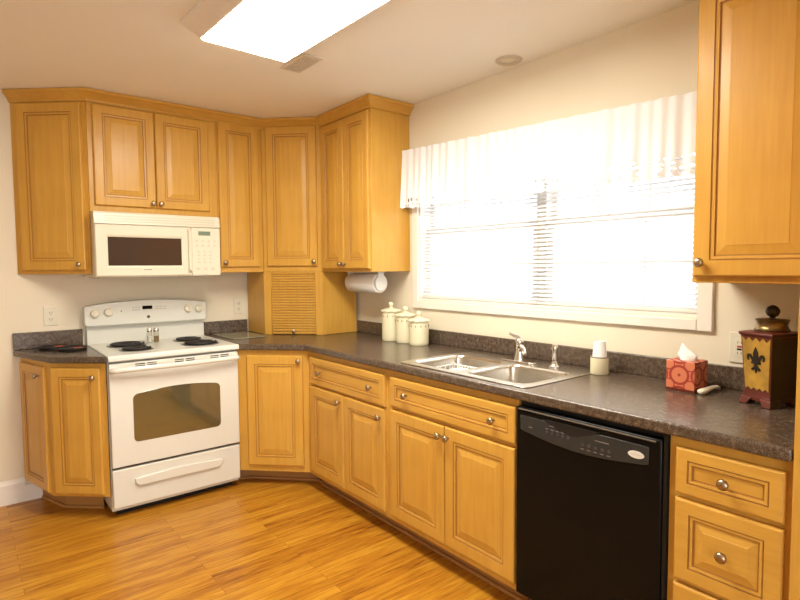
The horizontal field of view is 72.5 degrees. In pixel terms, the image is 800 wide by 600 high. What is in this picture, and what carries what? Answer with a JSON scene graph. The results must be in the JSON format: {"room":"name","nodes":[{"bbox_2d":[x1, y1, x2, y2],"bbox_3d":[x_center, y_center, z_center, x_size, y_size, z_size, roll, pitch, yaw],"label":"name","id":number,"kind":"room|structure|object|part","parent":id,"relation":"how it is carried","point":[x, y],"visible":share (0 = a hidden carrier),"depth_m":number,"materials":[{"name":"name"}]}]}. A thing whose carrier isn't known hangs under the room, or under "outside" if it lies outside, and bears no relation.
{"room":"kitchen","nodes":[
{"label":"kitchen","id":0,"kind":"room"},
{"bbox_2d":[0,90,248,483],"bbox_3d":[-2.552,0.013,3.025,5.000,2.390,0.150,-3,4,-39],"label":"wall","id":1,"kind":"structure","parent":0,"point":[23,297],"depth_m":3.23,"materials":[{"name":"paint"}]},
{"bbox_2d":[0,477,42,506],"bbox_3d":[-3.240,1.179,2.425,2.777,0.142,0.013,-3,4,-39],"label":"baseboard","id":2,"kind":"structure","parent":1,"relation":"attached to","point":[14,491],"depth_m":3.21,"materials":[{"name":"white paint"}]},
{"bbox_2d":[12,329,82,349],"bbox_3d":[-2.111,0.236,3.281,0.355,0.098,0.019,-3,4,-39],"label":"backsplash","id":3,"kind":"structure","parent":1,"relation":"attached to","point":[29,340],"depth_m":3.27,"materials":[{"name":"grey stone"}]},
{"bbox_2d":[43,306,57,325],"bbox_3d":[-2.104,0.097,3.288,0.072,0.115,0.009,-3,4,-39],"label":"wall outlet","id":4,"kind":"object","parent":1,"relation":"attached to","point":[50,313],"visible":1,"depth_m":3.29,"materials":[{"name":"white plastic"}]},
{"bbox_2d":[47,310,53,314],"bbox_3d":[-2.103,0.077,3.285,0.034,0.029,0.003,-3,4,-39],"label":"socket","id":5,"kind":"object","parent":4,"relation":"attached to","point":[49,312],"depth_m":3.28,"materials":[{"name":"white plastic"}]},
{"bbox_2d":[48,317,53,321],"bbox_3d":[-2.103,0.117,3.287,0.034,0.029,0.003,-3,4,-39],"label":"socket","id":6,"kind":"object","parent":4,"relation":"attached to","point":[50,319],"depth_m":3.29,"materials":[{"name":"white plastic"}]},
{"bbox_2d":[10,101,91,273],"bbox_3d":[-2.004,-0.652,3.134,0.332,1.007,0.310,-3,4,-39],"label":"upper cabinet","id":7,"kind":"object","parent":1,"relation":"attached to","point":[49,139],"visible":0.99,"depth_m":3.12,"materials":[{"name":"brown wood"}]},
{"bbox_2d":[85,101,217,216],"bbox_3d":[-1.571,-0.853,3.444,0.745,0.648,0.354,-3,4,-39],"label":"upper cabinet","id":8,"kind":"object","parent":1,"relation":"attached to","point":[140,161],"visible":0.96,"depth_m":3.30,"materials":[{"name":"brown wood"}]},
{"bbox_3d":[-1.626,-0.840,3.225,0.331,0.573,0.020,-3,4,-39],"label":"door","id":9,"kind":"part","parent":8,"relation":"part of","materials":[{"name":"brown wood"}]},
{"bbox_2d":[84,211,220,278],"bbox_3d":[-1.556,-0.334,3.439,0.716,0.382,0.421,-3,4,-39],"label":"microwave","id":10,"kind":"object","parent":8,"relation":"attached to","point":[123,244],"visible":0.99,"depth_m":3.26,"materials":[{"name":"white plastic"}]},
{"bbox_3d":[-1.513,-0.292,3.244,0.530,0.297,0.018,-3,4,-39],"label":"door","id":11,"kind":"part","parent":10,"relation":"part of","materials":[{"name":"white plastic"}]},
{"bbox_3d":[-1.305,-0.303,3.387,0.022,0.280,0.023,-3,4,-39],"label":"handle","id":12,"kind":"part","parent":10,"relation":"part of","materials":[{"name":"white plastic"}]},
{"bbox_3d":[-1.234,-0.307,3.469,0.179,0.298,0.017,-3,4,-39],"label":"control panel","id":13,"kind":"part","parent":10,"relation":"part of","materials":[{"name":"white plastic"}]},
{"bbox_3d":[-1.368,-0.855,3.434,0.323,0.573,0.020,-3,4,-39],"label":"door","id":14,"kind":"part","parent":8,"relation":"part of","materials":[{"name":"brown wood"}]},
{"bbox_2d":[2,87,413,129],"bbox_3d":[-1.092,-1.184,3.426,2.347,0.062,0.634,-1,3,-5],"label":"crown molding","id":15,"kind":"structure","parent":1,"relation":"attached to","point":[367,101],"depth_m":3.31,"materials":[{"name":"brown wood"}]},
{"bbox_2d":[204,319,247,334],"bbox_3d":[-1.264,0.194,3.963,0.322,0.090,0.019,-3,4,-39],"label":"backsplash","id":16,"kind":"structure","parent":1,"relation":"attached to","point":[227,326],"depth_m":3.95,"materials":[{"name":"grey stone"}]},
{"bbox_2d":[234,298,242,313],"bbox_3d":[-1.190,0.045,4.024,0.072,0.115,0.009,-3,4,-39],"label":"wall outlet","id":17,"kind":"object","parent":1,"relation":"attached to","point":[238,302],"visible":1,"depth_m":4.02,"materials":[{"name":"white plastic"}]},
{"bbox_2d":[215,121,262,272],"bbox_3d":[-1.158,-0.696,3.787,0.312,1.007,0.354,-3,4,-39],"label":"upper cabinet","id":18,"kind":"object","parent":1,"relation":"attached to","point":[238,147],"visible":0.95,"depth_m":3.67,"materials":[{"name":"brown wood"}]},
{"bbox_2d":[0,478,514,599],"bbox_3d":[-0.424,1.371,0.474,5.000,0.050,6.900,-3,4,-39],"label":"floor","id":19,"kind":"structure","parent":0,"point":[245,539],"depth_m":2.63,"materials":[{"name":"brown wood"}]},
{"bbox_2d":[19,358,110,508],"bbox_3d":[-1.903,0.768,3.090,0.347,0.866,0.596,-3,4,-39],"label":"base cabinet","id":20,"kind":"object","parent":19,"relation":"on","point":[64,405],"visible":1,"depth_m":2.97,"materials":[{"name":"brown wood"}]},
{"bbox_3d":[-2.067,0.709,3.090,0.331,0.695,0.020,2,4,37],"label":"door","id":21,"kind":"part","parent":20,"relation":"part of","materials":[{"name":"brown wood"}]},
{"bbox_2d":[12,329,106,363],"bbox_3d":[-1.911,0.268,3.045,0.368,0.136,0.639,-3,4,-39],"label":"countertop","id":22,"kind":"structure","parent":20,"relation":"on","point":[23,343],"depth_m":3.17,"materials":[{"name":"grey stone"}]},
{"bbox_2d":[32,344,66,349],"bbox_3d":[-2.044,0.280,3.214,0.146,0.017,0.153,0,3,4],"label":"trivet","id":23,"kind":"object","parent":22,"relation":"on","point":[46,347],"visible":0.86,"depth_m":3.20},
{"bbox_2d":[51,346,86,351],"bbox_3d":[-1.895,0.282,3.156,0.146,0.017,0.151,0,3,14],"label":"trivet","id":24,"kind":"object","parent":22,"relation":"on","point":[67,348],"visible":1,"depth_m":3.13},
{"bbox_3d":[-1.930,1.188,3.176,0.479,0.018,0.079,1,4,19],"label":"shoe molding","id":25,"kind":"part","parent":20,"relation":"part of","materials":[{"name":"brown wood"}]},
{"bbox_3d":[-1.753,0.714,2.968,0.276,0.695,0.020,0,3,3],"label":"door","id":26,"kind":"part","parent":20,"relation":"part of","materials":[{"name":"brown wood"}]},
{"bbox_2d":[82,299,239,514],"bbox_3d":[-1.462,0.594,3.382,0.744,1.172,0.704,-3,4,-39],"label":"stove","id":27,"kind":"object","parent":19,"relation":"on","point":[173,401],"visible":0.99,"depth_m":3.21,"materials":[{"name":"white metal"}]},
{"bbox_3d":[-1.872,0.084,3.350,0.062,0.062,0.028,-3,4,-39],"label":"control knob","id":28,"kind":"part","parent":27,"relation":"part of","materials":[{"name":"white plastic"}]},
{"bbox_3d":[-1.814,0.077,3.397,0.062,0.062,0.028,-3,4,-39],"label":"control knob","id":29,"kind":"part","parent":27,"relation":"part of","materials":[{"name":"white plastic"}]},
{"bbox_3d":[-1.671,0.202,3.623,0.724,0.190,0.036,-3,4,-39],"label":"panel","id":30,"kind":"part","parent":27,"relation":"part of","materials":[{"name":"white metal"}]},
{"bbox_2d":[146,328,152,341],"bbox_3d":[-1.589,0.223,3.461,0.033,0.094,0.033,-3,4,-39],"label":"shaker","id":31,"kind":"object","parent":27,"relation":"on","point":[149,338],"visible":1,"depth_m":3.45,"materials":[{"name":"clear glass"}]},
{"bbox_2d":[153,327,158,341],"bbox_3d":[-1.553,0.222,3.477,0.033,0.094,0.033,-3,4,-39],"label":"shaker","id":32,"kind":"object","parent":27,"relation":"on","point":[156,338],"visible":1,"depth_m":3.47,"materials":[{"name":"clear glass"}]},
{"bbox_2d":[87,335,238,362],"bbox_3d":[-1.466,0.295,3.374,0.728,0.039,0.615,-3,4,-39],"label":"cooktop","id":33,"kind":"object","parent":27,"relation":"in","point":[169,347],"depth_m":3.26,"materials":[{"name":"white metal"}]},
{"bbox_3d":[-1.292,0.616,3.180,0.718,0.574,0.038,-3,4,-39],"label":"oven door","id":34,"kind":"part","parent":27,"relation":"part of","materials":[{"name":"white metal"}]},
{"bbox_3d":[-1.260,0.368,3.125,0.726,0.036,0.070,-3,4,-39],"label":"handle","id":35,"kind":"part","parent":27,"relation":"part of","materials":[{"name":"white metal"}]},
{"bbox_3d":[-1.290,1.023,3.206,0.718,0.214,0.033,-3,4,-39],"label":"storage drawer","id":36,"kind":"part","parent":27,"relation":"part of","materials":[{"name":"white metal"}]},
{"bbox_3d":[-1.436,0.056,3.701,0.062,0.062,0.028,-3,4,-39],"label":"control knob","id":37,"kind":"part","parent":27,"relation":"part of","materials":[{"name":"white plastic"}]},
{"bbox_3d":[-1.380,0.057,3.746,0.062,0.062,0.028,-3,4,-39],"label":"control knob","id":38,"kind":"part","parent":27,"relation":"part of","materials":[{"name":"white plastic"}]},
{"bbox_2d":[235,349,322,482],"bbox_3d":[-0.740,0.716,3.828,0.927,0.866,0.931,-3,4,-39],"label":"base cabinet","id":39,"kind":"object","parent":19,"relation":"on","point":[273,385],"visible":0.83,"depth_m":3.38,"materials":[{"name":"brown wood"}]},
{"bbox_3d":[-0.773,0.687,3.388,0.355,0.690,0.020,0,3,6],"label":"door","id":40,"kind":"part","parent":39,"relation":"part of","materials":[{"name":"brown wood"}]},
{"bbox_3d":[-0.768,1.159,3.525,0.583,0.018,0.060,0,3,8],"label":"shoe molding","id":41,"kind":"part","parent":39,"relation":"part of","materials":[{"name":"brown wood"}]},
{"bbox_2d":[308,351,400,529],"bbox_3d":[-0.096,0.746,3.245,0.658,0.866,0.791,-3,4,-39],"label":"base cabinet","id":42,"kind":"object","parent":19,"relation":"on","point":[348,399],"visible":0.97,"depth_m":3.00,"materials":[{"name":"brown wood"}]},
{"bbox_3d":[-0.425,0.789,3.197,0.020,0.526,0.366,-3,4,-39],"label":"door","id":43,"kind":"part","parent":42,"relation":"part of","materials":[{"name":"brown wood"}]},
{"bbox_3d":[-0.308,0.440,3.029,0.020,0.162,0.746,-3,4,-39],"label":"drawer","id":44,"kind":"part","parent":42,"relation":"part of","materials":[{"name":"brown wood"}]},
{"bbox_3d":[-0.250,1.178,3.151,0.018,0.018,0.781,-3,4,-39],"label":"shoe molding","id":45,"kind":"part","parent":42,"relation":"part of","materials":[{"name":"brown wood"}]},
{"bbox_3d":[-0.189,0.805,2.905,0.020,0.526,0.371,-3,4,-39],"label":"door","id":46,"kind":"part","parent":42,"relation":"part of","materials":[{"name":"brown wood"}]},
{"bbox_3d":[-0.113,0.595,2.755,0.031,0.032,0.032,-3,4,-39],"label":"knob","id":47,"kind":"part","parent":42,"relation":"part of","materials":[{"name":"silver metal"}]},
{"bbox_2d":[386,369,527,599],"bbox_3d":[0.411,0.780,2.617,0.658,0.866,0.843,-3,4,-39],"label":"base cabinet","id":48,"kind":"object","parent":19,"relation":"on","point":[452,449],"visible":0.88,"depth_m":2.36,"materials":[{"name":"brown wood"}]},
{"bbox_3d":[0.018,0.457,2.584,0.031,0.032,0.032,-3,4,-39],"label":"knob","id":49,"kind":"part","parent":48,"relation":"part of","materials":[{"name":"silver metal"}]},
{"bbox_3d":[0.079,0.815,2.572,0.020,0.535,0.385,-3,4,-39],"label":"door","id":50,"kind":"part","parent":48,"relation":"part of","materials":[{"name":"brown wood"}]},
{"bbox_3d":[0.165,0.601,2.411,0.031,0.032,0.032,-3,4,-39],"label":"knob","id":51,"kind":"part","parent":48,"relation":"part of","materials":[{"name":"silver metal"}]},
{"bbox_3d":[0.198,0.604,2.370,0.031,0.032,0.032,-3,4,-39],"label":"knob","id":52,"kind":"part","parent":48,"relation":"part of","materials":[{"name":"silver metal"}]},
{"bbox_3d":[0.202,0.466,2.397,0.020,0.145,0.782,-3,4,-39],"label":"drawer","id":53,"kind":"part","parent":48,"relation":"part of","materials":[{"name":"brown wood"}]},
{"bbox_3d":[0.261,1.212,2.519,0.018,0.018,0.843,-3,4,-39],"label":"shoe molding","id":54,"kind":"part","parent":48,"relation":"part of","materials":[{"name":"brown wood"}]},
{"bbox_3d":[0.326,0.832,2.268,0.020,0.535,0.388,-3,4,-39],"label":"door","id":55,"kind":"part","parent":48,"relation":"part of","materials":[{"name":"brown wood"}]},
{"bbox_3d":[0.360,0.480,2.160,0.031,0.032,0.032,-3,4,-39],"label":"knob","id":56,"kind":"part","parent":48,"relation":"part of","materials":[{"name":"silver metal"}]},
{"bbox_2d":[204,319,795,461],"bbox_3d":[0.044,0.271,2.822,0.929,0.128,3.442,-3,4,-39],"label":"countertop","id":57,"kind":"structure","parent":48,"relation":"on","point":[633,392],"depth_m":2.09,"materials":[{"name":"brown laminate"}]},
{"bbox_2d":[213,331,265,339],"bbox_3d":[-1.115,0.245,3.790,0.247,0.006,0.365,-3,4,-39],"label":"cutting board","id":58,"kind":"object","parent":57,"relation":"on","point":[244,334],"visible":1,"depth_m":3.75,"materials":[{"name":"clear glass"}]},
{"bbox_2d":[247,272,356,334],"bbox_3d":[-0.723,0.013,4.007,0.578,0.438,0.578,-3,4,-39],"label":"appliance garage","id":59,"kind":"object","parent":57,"relation":"on","point":[314,303],"visible":0.98,"depth_m":3.83,"materials":[{"name":"brown wood"}]},
{"bbox_3d":[-0.743,0.029,3.821,0.315,0.424,0.008,0,3,6],"label":"roll door","id":60,"kind":"part","parent":59,"relation":"part of","materials":[{"name":"brown wood"}]},
{"bbox_3d":[-0.743,0.024,3.817,0.417,0.438,0.018,0,3,6],"label":"frame","id":61,"kind":"part","parent":59,"relation":"part of","materials":[{"name":"brown wood"}]},
{"bbox_2d":[380,302,400,340],"bbox_3d":[-0.058,0.135,3.494,0.134,0.245,0.132,-3,4,-39],"label":"canister","id":62,"kind":"object","parent":57,"relation":"on","point":[388,318],"visible":0.83,"depth_m":3.44,"materials":[{"name":"beige ceramic"}]},
{"bbox_3d":[-0.058,0.059,3.490,0.134,0.033,0.132,-3,4,-39],"label":"lid","id":63,"kind":"part","parent":62,"relation":"part of","materials":[{"name":"beige ceramic"}]},
{"bbox_2d":[394,306,415,342],"bbox_3d":[0.033,0.150,3.393,0.134,0.225,0.132,-3,4,-39],"label":"canister","id":64,"kind":"object","parent":57,"relation":"on","point":[402,325],"visible":0.91,"depth_m":3.34,"materials":[{"name":"beige ceramic"}]},
{"bbox_3d":[0.032,0.085,3.389,0.134,0.033,0.132,-3,4,-39],"label":"lid","id":65,"kind":"part","parent":64,"relation":"part of","materials":[{"name":"beige ceramic"}]},
{"bbox_2d":[407,311,429,345],"bbox_3d":[0.114,0.168,3.283,0.139,0.202,0.137,-3,4,-39],"label":"canister","id":66,"kind":"object","parent":57,"relation":"on","point":[418,326],"visible":1,"depth_m":3.23,"materials":[{"name":"beige ceramic"}]},
{"bbox_3d":[0.114,0.114,3.280,0.139,0.033,0.137,-3,4,-39],"label":"lid","id":67,"kind":"part","parent":66,"relation":"part of","materials":[{"name":"beige ceramic"}]},
{"bbox_2d":[401,352,590,387],"bbox_3d":[0.431,0.392,2.536,0.503,0.170,0.772,-3,4,-39],"label":"sink","id":68,"kind":"object","parent":57,"relation":"in","point":[492,368],"visible":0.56,"depth_m":2.53,"materials":[{"name":"silver metal"}]},
{"bbox_2d":[435,363,476,369],"bbox_3d":[0.259,0.396,2.589,0.165,0.152,0.166,-3,4,-39],"label":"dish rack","id":69,"kind":"object","parent":68,"relation":"in","point":[454,364],"visible":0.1,"depth_m":2.63,"materials":[{"name":"white plastic"}]},
{"bbox_3d":[0.284,0.386,2.652,0.337,0.170,0.324,-3,4,-39],"label":"bowl","id":70,"kind":"part","parent":68,"relation":"part of","materials":[{"name":"silver metal"}]},
{"bbox_3d":[0.512,0.401,2.370,0.337,0.170,0.332,-3,4,-39],"label":"bowl","id":71,"kind":"part","parent":68,"relation":"part of","materials":[{"name":"silver metal"}]},
{"bbox_2d":[549,344,559,367],"bbox_3d":[0.704,0.255,2.485,0.048,0.105,0.048,-3,4,-39],"label":"sprayer","id":72,"kind":"object","parent":68,"relation":"on","point":[554,364],"visible":1,"depth_m":2.47,"materials":[{"name":"silver metal"}]},
{"bbox_2d":[590,355,608,374],"bbox_3d":[0.861,0.281,2.356,0.077,0.076,0.077,-3,4,-39],"label":"cup holder","id":73,"kind":"object","parent":57,"relation":"on","point":[598,365],"visible":0.82,"depth_m":2.32,"materials":[{"name":"beige ceramic"}]},
{"bbox_2d":[592,340,606,357],"bbox_3d":[0.861,0.224,2.352,0.066,0.094,0.066,-3,4,-39],"label":"paper cup","id":74,"kind":"object","parent":73,"relation":"in","point":[599,348],"visible":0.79,"depth_m":2.33,"materials":[{"name":"white paper"}]},
{"bbox_2d":[665,343,707,393],"bbox_3d":[1.076,0.249,2.046,0.106,0.172,0.106,-3,4,-37],"label":"tissue box","id":75,"kind":"object","parent":57,"relation":"on","point":[687,373],"visible":0.99,"depth_m":2.02,"materials":[{"name":"orange cardboard"}]},
{"bbox_2d":[697,385,720,393],"bbox_3d":[1.132,0.327,1.995,0.132,0.022,0.028,-3,4,-33],"label":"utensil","id":76,"kind":"object","parent":57,"relation":"on","point":[704,390],"visible":1,"depth_m":1.97,"materials":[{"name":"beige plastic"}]},
{"bbox_2d":[739,305,797,409],"bbox_3d":[1.237,0.182,1.817,0.152,0.331,0.122,-1,4,-18],"label":"decorative canister","id":77,"kind":"object","parent":57,"relation":"on","point":[770,350],"visible":0.97,"depth_m":1.78,"materials":[{"name":"red paint"}]},
{"bbox_3d":[1.175,0.212,1.799,0.013,0.175,0.100,-1,4,-18],"label":"gold panel","id":78,"kind":"part","parent":77,"relation":"part of","materials":[{"name":"gold metal"}]},
{"bbox_3d":[1.236,0.081,1.811,0.104,0.042,0.104,-1,4,-18],"label":"lid","id":79,"kind":"part","parent":77,"relation":"part of","materials":[{"name":"gold metal"}]},
{"bbox_3d":[1.236,0.039,1.809,0.042,0.044,0.042,-1,4,-18],"label":"lid knob","id":80,"kind":"part","parent":77,"relation":"part of","materials":[{"name":"brown metal"}]},
{"bbox_2d":[516,401,670,599],"bbox_3d":[0.845,0.813,2.059,0.593,0.860,0.565,-3,4,-39],"label":"dishwasher","id":81,"kind":"object","parent":19,"relation":"on","point":[592,509],"visible":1,"depth_m":1.84,"materials":[{"name":"black metal"}]},
{"bbox_3d":[0.608,0.481,1.863,0.003,0.082,0.492,-3,4,-39],"label":"control panel","id":82,"kind":"part","parent":81,"relation":"part of","materials":[{"name":"black plastic"}]},
{"bbox_2d":[667,435,793,599],"bbox_3d":[1.135,0.828,1.722,0.658,0.866,0.318,-3,4,-39],"label":"base cabinet","id":83,"kind":"object","parent":19,"relation":"on","point":[730,510],"visible":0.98,"depth_m":1.51,"materials":[{"name":"brown wood"}]},
{"bbox_3d":[0.914,0.996,1.548,0.020,0.290,0.277,-3,4,-39],"label":"drawer","id":84,"kind":"part","parent":83,"relation":"part of","materials":[{"name":"brown wood"}]},
{"bbox_3d":[0.892,0.715,1.516,0.031,0.032,0.032,-3,4,-39],"label":"knob","id":85,"kind":"part","parent":83,"relation":"part of","materials":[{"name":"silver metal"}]},
{"bbox_3d":[0.891,0.509,1.504,0.031,0.032,0.032,-3,4,-39],"label":"knob","id":86,"kind":"part","parent":83,"relation":"part of","materials":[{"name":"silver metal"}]},
{"bbox_3d":[0.912,0.714,1.532,0.020,0.246,0.277,-3,4,-39],"label":"drawer","id":87,"kind":"part","parent":83,"relation":"part of","materials":[{"name":"brown wood"}]},
{"bbox_3d":[0.911,0.508,1.519,0.020,0.138,0.277,-3,4,-39],"label":"drawer","id":88,"kind":"part","parent":83,"relation":"part of","materials":[{"name":"brown wood"}]},
{"bbox_2d":[789,298,799,599],"bbox_3d":[1.250,0.099,1.547,0.637,2.340,0.035,-3,4,-39],"label":"end panel","id":89,"kind":"object","parent":19,"relation":"on","point":[794,575],"visible":1,"depth_m":1.38,"materials":[{"name":"brown wood"}]},
{"bbox_2d":[0,0,696,118],"bbox_3d":[-0.440,-1.090,0.329,5.000,0.100,6.900,-3,4,-39],"label":"ceiling","id":90,"kind":"structure","parent":0,"point":[408,51],"depth_m":2.55,"materials":[{"name":"paint"}]},
{"bbox_2d":[180,0,390,61],"bbox_3d":[-0.267,-1.103,1.926,0.550,0.063,1.321,-3,4,-40],"label":"ceiling light","id":91,"kind":"object","parent":90,"relation":"attached to","point":[281,30],"visible":1,"depth_m":2.14,"materials":[{"name":"white paint"}]},
{"bbox_2d":[281,53,324,72],"bbox_3d":[-0.487,-1.175,2.719,0.110,0.009,0.250,-3,4,-39],"label":"ceiling vent","id":92,"kind":"object","parent":90,"relation":"in","point":[305,61],"visible":1,"depth_m":2.70,"materials":[{"name":"metal"}]},
{"bbox_2d":[495,55,521,65],"bbox_3d":[0.538,-1.180,2.698,0.132,0.011,0.132,-3,4,-39],"label":"recessed light","id":93,"kind":"object","parent":90,"relation":"in","point":[510,59],"visible":1,"depth_m":2.69,"materials":[{"name":"white plastic"}]},
{"bbox_3d":[0.538,-1.180,2.698,0.075,0.010,0.075,-3,4,-39],"label":"bulb","id":94,"kind":"part","parent":93,"relation":"part of","materials":[{"name":"white glass"}]},
{"bbox_2d":[502,332,536,364],"bbox_3d":[0.550,0.230,2.608,0.140,0.143,0.218,-3,4,-39],"label":"faucet","id":95,"kind":"object","parent":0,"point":[520,351],"visible":1,"depth_m":2.62,"materials":[{"name":"silver metal"}]},
{"bbox_3d":[0.557,0.176,2.647,0.058,0.040,0.024,1,4,20],"label":"lever","id":96,"kind":"part","parent":95,"relation":"part of","materials":[{"name":"silver metal"}]},
{"bbox_3d":[0.579,0.295,2.647,0.054,0.008,0.200,-3,4,-39],"label":"deck plate","id":97,"kind":"part","parent":95,"relation":"part of","materials":[{"name":"silver metal"}]},
{"bbox_3d":[0.572,0.235,2.567,0.028,0.053,0.165,0,3,5],"label":"spout","id":98,"kind":"part","parent":95,"relation":"part of","materials":[{"name":"silver metal"}]},
{"bbox_2d":[356,0,799,366],"bbox_3d":[1.498,0.054,1.861,0.140,2.390,6.750,-3,4,-39],"label":"wall","id":99,"kind":"structure","parent":0,"point":[655,57],"depth_m":2.49,"materials":[{"name":"paint"}]},
{"bbox_2d":[260,125,322,271],"bbox_3d":[-0.723,-0.711,3.974,0.598,1.007,0.607,-3,4,-39],"label":"upper cabinet","id":100,"kind":"object","parent":99,"relation":"attached to","point":[290,155],"visible":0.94,"depth_m":3.75,"materials":[{"name":"brown wood"}]},
{"bbox_2d":[320,108,409,271],"bbox_3d":[-0.259,-0.691,3.594,0.354,1.007,0.584,-3,4,-39],"label":"upper cabinet","id":101,"kind":"object","parent":99,"relation":"attached to","point":[365,228],"visible":1,"depth_m":3.40,"materials":[{"name":"brown wood"}]},
{"bbox_3d":[-0.446,-0.683,3.610,0.020,0.952,0.272,-3,4,-39],"label":"door","id":102,"kind":"part","parent":101,"relation":"part of","materials":[{"name":"brown wood"}]},
{"bbox_3d":[-0.273,-0.672,3.396,0.020,0.952,0.272,-3,4,-39],"label":"door","id":103,"kind":"part","parent":101,"relation":"part of","materials":[{"name":"brown wood"}]},
{"bbox_2d":[348,272,386,290],"bbox_3d":[-0.229,-0.127,3.626,0.096,0.122,0.354,-3,4,-39],"label":"paper towel holder","id":104,"kind":"object","parent":101,"relation":"attached to","point":[380,282],"visible":0.62,"depth_m":3.49,"materials":[{"name":"white plastic"}]},
{"bbox_2d":[345,273,386,292],"bbox_3d":[-0.229,-0.114,3.627,0.125,0.125,0.316,-3,4,-39],"label":"paper towel roll","id":105,"kind":"object","parent":104,"relation":"hanging from","point":[354,282],"visible":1,"depth_m":3.57,"materials":[{"name":"paper"}]},
{"bbox_3d":[-0.122,-0.120,3.493,0.096,0.122,0.012,-3,4,-39],"label":"arm","id":106,"kind":"part","parent":104,"relation":"part of","materials":[{"name":"white plastic"}]},
{"bbox_2d":[357,320,743,390],"bbox_3d":[0.588,0.248,2.872,0.019,0.084,2.839,-3,4,-39],"label":"backsplash","id":107,"kind":"structure","parent":99,"relation":"attached to","point":[724,376],"depth_m":2.58,"materials":[{"name":"grey stone"}]},
{"bbox_2d":[412,165,714,331],"bbox_3d":[0.697,-0.363,2.812,0.157,0.894,1.783,-3,4,-39],"label":"window","id":108,"kind":"structure","parent":99,"relation":"in","point":[704,322],"depth_m":2.73,"materials":[{"name":"white paint"}]},
{"bbox_3d":[0.478,-0.580,3.147,0.030,0.368,0.853,-3,4,-39],"label":"sash","id":109,"kind":"part","parent":108,"relation":"part of","materials":[{"name":"white paint"}]},
{"bbox_2d":[422,177,539,303],"bbox_3d":[0.423,-0.376,3.093,0.032,0.758,0.878,-3,4,-39],"label":"window blind","id":110,"kind":"object","parent":108,"relation":"attached to","point":[430,292],"visible":0.81,"depth_m":3.06,"materials":[{"name":"white paint"}]},
{"bbox_3d":[0.425,-0.005,3.115,0.024,0.014,0.878,-3,4,-39],"label":"rail","id":111,"kind":"part","parent":110,"relation":"part of","materials":[{"name":"white paint"}]},
{"bbox_3d":[0.454,-0.211,3.147,0.030,0.428,0.853,-3,4,-39],"label":"sash","id":112,"kind":"part","parent":108,"relation":"part of","materials":[{"name":"white glass"}]},
{"bbox_2d":[400,91,696,208],"bbox_3d":[0.598,-0.699,2.739,0.086,0.402,1.866,-3,4,-39],"label":"window valance","id":113,"kind":"object","parent":108,"relation":"attached to","point":[665,127],"visible":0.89,"depth_m":2.53,"materials":[{"name":"white fabric"}]},
{"bbox_2d":[537,152,697,312],"bbox_3d":[0.944,-0.342,2.449,0.032,0.758,0.773,-3,4,-39],"label":"window blind","id":114,"kind":"object","parent":108,"relation":"attached to","point":[559,301],"visible":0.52,"depth_m":2.42,"materials":[{"name":"white paint"}]},
{"bbox_3d":[0.946,0.029,2.471,0.024,0.014,0.773,-3,4,-39],"label":"rail","id":115,"kind":"part","parent":114,"relation":"part of","materials":[{"name":"white paint"}]},
{"bbox_3d":[0.994,-0.176,2.479,0.030,0.428,0.748,-3,4,-39],"label":"sash","id":116,"kind":"part","parent":108,"relation":"part of","materials":[{"name":"white glass"}]},
{"bbox_3d":[1.019,-0.544,2.479,0.030,0.368,0.748,-3,4,-39],"label":"sash","id":117,"kind":"part","parent":108,"relation":"part of","materials":[{"name":"white paint"}]},
{"bbox_2d":[729,332,742,362],"bbox_3d":[1.267,0.178,2.035,0.010,0.115,0.072,-3,4,-39],"label":"wall outlet","id":118,"kind":"object","parent":99,"relation":"attached to","point":[735,348],"visible":0.7,"depth_m":2.04,"materials":[{"name":"white plastic"}]},
{"bbox_2d":[734,338,742,356],"bbox_3d":[1.266,0.178,2.034,0.003,0.068,0.034,-3,4,-39],"label":"socket","id":119,"kind":"object","parent":118,"relation":"attached to","point":[737,341],"depth_m":2.04,"materials":[{"name":"white plastic"}]},
{"bbox_2d":[692,0,799,283],"bbox_3d":[1.220,-0.570,1.766,0.354,1.029,0.396,-3,4,-39],"label":"upper cabinet","id":120,"kind":"object","parent":99,"relation":"attached to","point":[747,191],"visible":1,"depth_m":1.71,"materials":[{"name":"brown wood"}]},
{"bbox_3d":[0.996,-0.125,1.817,0.031,0.032,0.032,-3,4,-39],"label":"knob","id":121,"kind":"part","parent":120,"relation":"part of","materials":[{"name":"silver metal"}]}
]}

